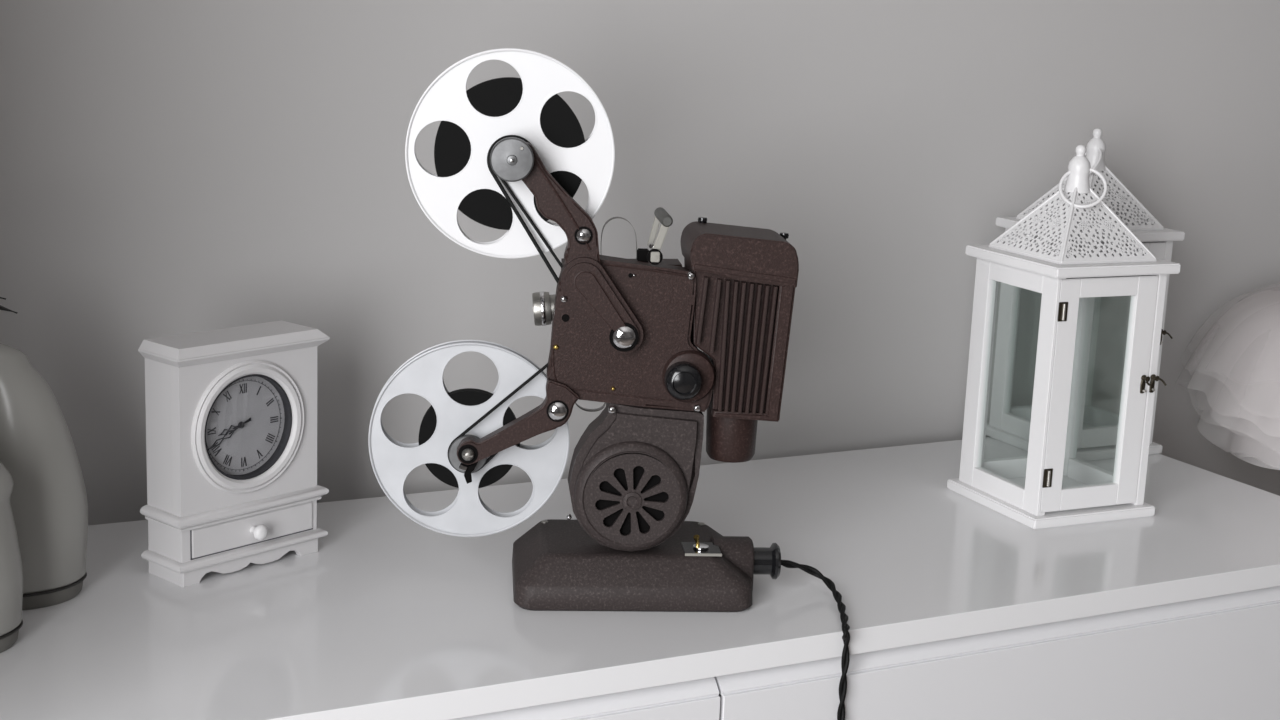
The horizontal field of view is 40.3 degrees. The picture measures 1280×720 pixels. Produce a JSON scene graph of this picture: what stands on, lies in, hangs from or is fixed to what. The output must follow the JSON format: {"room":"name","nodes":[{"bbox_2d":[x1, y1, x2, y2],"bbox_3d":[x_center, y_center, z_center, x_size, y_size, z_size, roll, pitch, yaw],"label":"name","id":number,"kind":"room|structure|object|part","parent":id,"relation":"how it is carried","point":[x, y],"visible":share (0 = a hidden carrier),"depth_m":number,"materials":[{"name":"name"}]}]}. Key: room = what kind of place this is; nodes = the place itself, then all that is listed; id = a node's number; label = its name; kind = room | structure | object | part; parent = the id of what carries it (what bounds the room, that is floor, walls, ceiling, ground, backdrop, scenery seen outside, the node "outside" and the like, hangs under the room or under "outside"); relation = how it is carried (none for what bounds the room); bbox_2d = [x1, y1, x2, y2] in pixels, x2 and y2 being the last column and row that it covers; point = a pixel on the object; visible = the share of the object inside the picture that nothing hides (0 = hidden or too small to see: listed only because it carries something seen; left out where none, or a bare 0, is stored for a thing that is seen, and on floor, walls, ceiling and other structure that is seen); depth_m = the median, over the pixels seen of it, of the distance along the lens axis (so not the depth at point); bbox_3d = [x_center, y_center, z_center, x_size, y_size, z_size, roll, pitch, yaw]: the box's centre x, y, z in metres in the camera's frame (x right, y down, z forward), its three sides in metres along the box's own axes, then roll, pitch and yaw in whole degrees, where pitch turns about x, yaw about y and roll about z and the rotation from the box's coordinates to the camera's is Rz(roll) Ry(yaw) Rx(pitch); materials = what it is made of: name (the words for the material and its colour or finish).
{"room":"living room","nodes":[
{"label":"living room","id":0,"kind":"room"},
{"bbox_2d":[0,0,1279,525],"bbox_3d":[0.626,-0.516,1.859,4.750,2.600,0.150,-4,13,-27],"label":"wall","id":1,"kind":"structure","parent":0,"point":[168,167],"depth_m":1.52,"materials":[{"name":"grey paint"}]},
{"bbox_3d":[0.677,-0.434,1.792,0.024,0.060,0.045,-4,13,-27],"label":"wall hook","id":2,"kind":"object","parent":1,"relation":"attached to","visible":0},
{"bbox_2d":[1222,318,1279,469],"bbox_3d":[0.760,-0.140,1.663,0.434,0.520,0.406,-4,13,-27],"label":"lamp","id":3,"kind":"object","parent":2,"relation":"hanging from","point":[1252,435],"visible":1,"depth_m":1.69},
{"bbox_3d":[1.475,1.207,0.403,4.750,0.100,4.242,-4,13,-27],"label":"floor","id":4,"kind":"structure","parent":0,"visible":0},
{"bbox_2d":[0,437,1279,719],"bbox_3d":[-0.032,0.507,1.389,1.253,0.740,0.400,-4,13,-27],"label":"sideboard","id":5,"kind":"object","parent":4,"relation":"on","point":[958,608],"visible":0.78,"depth_m":1.23,"materials":[{"name":"white paint"}]},
{"bbox_2d":[0,462,22,652],"bbox_3d":[-0.437,0.087,1.060,0.115,0.185,0.074,-3,13,-22],"label":"vase","id":6,"kind":"object","parent":5,"relation":"on","point":[11,572],"visible":1,"depth_m":1.07,"materials":[{"name":"grey ceramic"}]},
{"bbox_2d":[0,297,17,313],"bbox_3d":[-0.430,-0.030,1.046,0.109,0.051,0.009,-6,15,-35],"label":"branch","id":7,"kind":"object","parent":6,"relation":"on","point":[1,307],"visible":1,"depth_m":1.07,"materials":[{"name":"black plant"}]},
{"bbox_3d":[-0.431,0.167,1.080,0.093,0.002,0.074,-3,13,-25],"label":"dark trim","id":8,"kind":"part","parent":6,"relation":"part of","materials":[{"name":"grey"}]},
{"bbox_2d":[0,343,87,610],"bbox_3d":[-0.434,0.066,1.150,0.134,0.190,0.073,-2,13,-20],"label":"vase","id":9,"kind":"object","parent":5,"relation":"on","point":[48,498],"visible":0.91,"depth_m":1.14,"materials":[{"name":"grey ceramic"}]},
{"bbox_3d":[-0.419,0.147,1.174,0.091,0.002,0.073,-1,12,-17],"label":"dark trim","id":10,"kind":"part","parent":9,"relation":"part of","materials":[{"name":"grey"}]},
{"bbox_2d":[138,320,329,586],"bbox_3d":[-0.284,0.065,1.239,0.055,0.168,0.130,12,16,40],"label":"mantel clock","id":11,"kind":"object","parent":5,"relation":"on","point":[231,413],"visible":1,"depth_m":1.22,"materials":[{"name":"white paint"}]},
{"bbox_3d":[-0.283,-0.012,1.226,0.046,0.013,0.128,12,16,40],"label":"cornice","id":12,"kind":"part","parent":11,"relation":"part of","materials":[{"name":"white paint"}]},
{"bbox_3d":[-0.288,0.102,1.248,0.046,0.010,0.129,12,16,40],"label":"molding","id":13,"kind":"part","parent":11,"relation":"part of","materials":[{"name":"white paint"}]},
{"bbox_3d":[-0.290,0.133,1.255,0.046,0.007,0.128,12,16,40],"label":"molding","id":14,"kind":"part","parent":11,"relation":"part of","materials":[{"name":"white paint"}]},
{"bbox_3d":[-0.276,0.120,1.243,0.004,0.020,0.104,12,16,40],"label":"drawer","id":15,"kind":"part","parent":11,"relation":"part of","materials":[{"name":"white paint"}]},
{"bbox_3d":[-0.270,0.122,1.237,0.013,0.011,0.011,12,16,40],"label":"knob","id":16,"kind":"part","parent":11,"relation":"part of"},
{"bbox_2d":[448,135,798,611],"bbox_3d":[-0.014,0.004,1.209,0.234,0.319,0.113,1,12,-5],"label":"projector","id":17,"kind":"object","parent":5,"relation":"on","point":[626,334],"visible":1,"depth_m":1.18,"materials":[{"name":"brown metal"}]},
{"bbox_2d":[458,445,477,463],"bbox_3d":[-0.115,0.063,1.170,0.013,0.013,0.002,1,12,-5],"label":"screw","id":18,"kind":"object","parent":17,"relation":"in","point":[467,454],"depth_m":1.17,"materials":[{"name":"silver metal"}]},
{"bbox_2d":[368,340,569,536],"bbox_3d":[-0.117,0.054,1.198,0.137,0.137,0.013,1,12,-5],"label":"reel","id":19,"kind":"object","parent":17,"relation":"attached to","point":[449,414],"visible":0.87,"depth_m":1.19,"materials":[{"name":"silver metal"}]},
{"bbox_2d":[405,48,614,257],"bbox_3d":[-0.086,-0.137,1.157,0.138,0.138,0.013,1,12,-5],"label":"reel","id":20,"kind":"object","parent":17,"relation":"attached to","point":[530,107],"visible":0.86,"depth_m":1.15,"materials":[{"name":"white metal"}]},
{"bbox_3d":[-0.082,0.041,1.174,0.081,0.059,0.012,1,12,-5],"label":"reel arm","id":21,"kind":"part","parent":17,"relation":"part of","materials":[{"name":"brown metal"}]},
{"bbox_2d":[546,400,568,421],"bbox_3d":[-0.055,0.034,1.169,0.015,0.015,0.002,1,12,-5],"label":"screw","id":22,"kind":"object","parent":17,"relation":"in","point":[556,410],"depth_m":1.17,"materials":[{"name":"silver metal"}]},
{"bbox_3d":[-0.059,-0.100,1.147,0.068,0.086,0.014,1,12,-5],"label":"reel arm","id":23,"kind":"part","parent":17,"relation":"part of","materials":[{"name":"brown metal"}]},
{"bbox_2d":[574,226,592,244],"bbox_3d":[-0.037,-0.082,1.146,0.012,0.012,0.002,1,12,-5],"label":"screw","id":24,"kind":"object","parent":17,"relation":"in","point":[583,235],"depth_m":1.14,"materials":[{"name":"silver metal"}]},
{"bbox_2d":[609,323,638,351],"bbox_3d":[-0.011,-0.015,1.156,0.020,0.020,0.002,1,12,-5],"label":"screw","id":25,"kind":"object","parent":17,"relation":"in","point":[631,326],"depth_m":1.16,"materials":[{"name":"silver metal"}]},
{"bbox_2d":[585,453,678,542],"bbox_3d":[-0.005,0.096,1.184,0.066,0.066,0.004,1,12,-5],"label":"vent grille","id":26,"kind":"object","parent":17,"relation":"attached to","point":[631,500],"depth_m":1.18,"materials":[{"name":"brown metal"}]},
{"bbox_2d":[647,249,662,264],"bbox_3d":[0.010,-0.069,1.160,0.010,0.010,0.004,1,12,-5],"label":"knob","id":27,"kind":"object","parent":17,"relation":"attached to","point":[654,256],"depth_m":1.16,"materials":[{"name":"white metal"}]},
{"bbox_3d":[0.014,-0.082,1.161,0.011,0.022,0.003,1,12,-5],"label":"carry handle","id":28,"kind":"part","parent":17,"relation":"part of","materials":[{"name":"silver metal"}]},
{"bbox_3d":[0.029,0.014,1.166,0.025,0.025,0.013,1,12,-5],"label":"focus knob","id":29,"kind":"part","parent":17,"relation":"part of","materials":[{"name":"black"}]},
{"bbox_2d":[693,535,699,545],"bbox_3d":[0.040,0.126,1.209,0.004,0.011,0.008,9,14,29],"label":"toggle switch","id":30,"kind":"object","parent":17,"relation":"attached to","point":[696,537],"depth_m":1.21,"materials":[{"name":"yellow metal"}]},
{"bbox_2d":[681,542,720,554],"bbox_3d":[0.043,0.131,1.214,0.026,0.002,0.026,1,12,-5],"label":"switch plate","id":31,"kind":"object","parent":17,"relation":"attached to","point":[687,548],"depth_m":1.21,"materials":[{"name":"silver metal"}]},
{"bbox_3d":[0.068,-0.012,1.180,0.071,0.108,0.013,1,12,-5],"label":"lamp house frame","id":32,"kind":"part","parent":17,"relation":"part of","materials":[{"name":"brown metal"}]},
{"bbox_2d":[754,543,849,719],"bbox_3d":[0.100,0.471,1.267,0.061,0.679,0.107,1,12,-5],"label":"power cord","id":33,"kind":"object","parent":17,"relation":"attached to","point":[767,560],"visible":0.99,"depth_m":1.23,"materials":[{"name":"black plastic"}]},
{"bbox_3d":[-0.224,0.328,1.027,0.603,0.190,0.018,-4,13,-27],"label":"drawer","id":34,"kind":"part","parent":5,"relation":"part of","materials":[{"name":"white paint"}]},
{"bbox_3d":[0.334,0.291,1.309,0.644,0.190,0.018,-4,13,-27],"label":"drawer","id":35,"kind":"part","parent":5,"relation":"part of","materials":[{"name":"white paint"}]},
{"bbox_2d":[947,145,1180,528],"bbox_3d":[0.357,-0.027,1.464,0.125,0.305,0.128,-3,13,-24],"label":"lantern","id":36,"kind":"object","parent":5,"relation":"on","point":[1047,487],"visible":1,"depth_m":1.43,"materials":[{"name":"white paint"}]},
{"bbox_3d":[0.333,0.006,1.520,0.094,0.198,0.008,-3,13,-25],"label":"frame","id":37,"kind":"part","parent":36,"relation":"part of","materials":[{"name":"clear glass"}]},
{"bbox_3d":[0.308,0.019,1.454,0.008,0.198,0.110,-3,13,-24],"label":"frame","id":38,"kind":"part","parent":36,"relation":"part of","materials":[{"name":"white paint"}]},
{"bbox_3d":[0.336,-0.116,1.435,0.044,0.055,0.095,-3,13,-24],"label":"roof panel","id":39,"kind":"part","parent":36,"relation":"part of","materials":[{"name":"white metal"}]},
{"bbox_3d":[0.349,-0.122,1.470,0.095,0.055,0.044,-3,13,-24],"label":"roof panel","id":40,"kind":"part","parent":36,"relation":"part of","materials":[{"name":"white metal"}]},
{"bbox_3d":[0.350,0.117,1.496,0.125,0.008,0.125,-3,13,-25],"label":"plate","id":41,"kind":"part","parent":36,"relation":"part of","materials":[{"name":"white paint"}]},
{"bbox_3d":[0.359,-0.084,1.453,0.125,0.008,0.125,-3,13,-25],"label":"plate","id":42,"kind":"part","parent":36,"relation":"part of","materials":[{"name":"white paint"}]},
{"bbox_3d":[0.359,-0.089,1.452,0.097,0.001,0.097,-3,13,-24],"label":"roof seat","id":43,"kind":"part","parent":36,"relation":"part of","materials":[{"name":"white metal"}]},
{"bbox_3d":[0.362,-0.141,1.429,0.039,0.032,0.024,6,12,17],"label":"ring handle","id":44,"kind":"part","parent":36,"relation":"part of","materials":[{"name":"white metal"}]},
{"bbox_3d":[0.373,0.027,1.427,0.099,0.193,0.008,-3,13,-25],"label":"door","id":45,"kind":"part","parent":36,"relation":"part of","materials":[{"name":"white paint"}]},
{"bbox_3d":[0.371,-0.112,1.423,0.095,0.055,0.044,-3,13,-24],"label":"roof panel","id":46,"kind":"part","parent":36,"relation":"part of","materials":[{"name":"white metal"}]},
{"bbox_3d":[0.401,0.014,1.496,0.008,0.198,0.110,-3,13,-24],"label":"frame","id":47,"kind":"part","parent":36,"relation":"part of","materials":[{"name":"white paint"}]},
{"bbox_3d":[0.384,-0.118,1.457,0.044,0.055,0.095,-3,13,-24],"label":"roof panel","id":48,"kind":"part","parent":36,"relation":"part of","materials":[{"name":"white metal"}]},
{"bbox_3d":[0.422,0.025,1.451,0.008,0.198,0.009,-3,13,-24],"label":"door post","id":49,"kind":"part","parent":36,"relation":"part of","materials":[{"name":"white wood"}]},
{"bbox_2d":[986,128,1184,460],"bbox_3d":[0.425,-0.068,1.671,0.125,0.305,0.128,-4,13,-26],"label":"lantern","id":50,"kind":"object","parent":5,"relation":"on","point":[1098,428],"visible":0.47,"depth_m":1.67,"materials":[{"name":"white paint"}]},
{"bbox_3d":[0.377,-0.021,1.659,0.008,0.198,0.110,-4,13,-26],"label":"frame","id":51,"kind":"part","parent":50,"relation":"part of","materials":[{"name":"white paint"}]},
{"bbox_3d":[0.400,-0.035,1.726,0.094,0.198,0.008,-4,13,-26],"label":"frame","id":52,"kind":"part","parent":50,"relation":"part of","materials":[{"name":"white paint"}]},
{"bbox_3d":[0.404,-0.157,1.641,0.044,0.055,0.095,-4,13,-26],"label":"roof panel","id":53,"kind":"part","parent":50,"relation":"part of","materials":[{"name":"white metal"}]},
{"bbox_3d":[0.418,0.077,1.703,0.125,0.008,0.125,-4,13,-26],"label":"plate","id":54,"kind":"part","parent":50,"relation":"part of","materials":[{"name":"white paint"}]},
{"bbox_3d":[0.427,-0.130,1.659,0.097,0.001,0.097,-4,13,-26],"label":"roof seat","id":55,"kind":"part","parent":50,"relation":"part of","materials":[{"name":"white metal"}]},
{"bbox_3d":[0.426,-0.125,1.660,0.125,0.008,0.125,-4,13,-26],"label":"plate","id":56,"kind":"part","parent":50,"relation":"part of","materials":[{"name":"white paint"}]},
{"bbox_3d":[0.419,-0.183,1.640,0.024,0.032,0.039,0,12,-12],"label":"ring handle","id":57,"kind":"part","parent":50,"relation":"part of","materials":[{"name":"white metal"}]},
{"bbox_3d":[0.442,-0.014,1.635,0.099,0.193,0.008,-4,13,-26],"label":"door","id":58,"kind":"part","parent":50,"relation":"part of","materials":[{"name":"white paint"}]},
{"bbox_3d":[0.452,-0.159,1.665,0.044,0.055,0.095,-4,13,-26],"label":"roof panel","id":59,"kind":"part","parent":50,"relation":"part of","materials":[{"name":"white metal"}]},
{"bbox_3d":[0.439,-0.153,1.630,0.095,0.055,0.044,-4,13,-26],"label":"roof panel","id":60,"kind":"part","parent":50,"relation":"part of","materials":[{"name":"white metal"}]},
{"bbox_3d":[0.468,-0.027,1.704,0.008,0.198,0.110,-4,13,-26],"label":"frame","id":61,"kind":"part","parent":50,"relation":"part of","materials":[{"name":"white paint"}]},
{"bbox_3d":[0.491,-0.017,1.659,0.008,0.198,0.008,-4,13,-26],"label":"door post","id":62,"kind":"part","parent":50,"relation":"part of","materials":[{"name":"white paint"}]}
]}

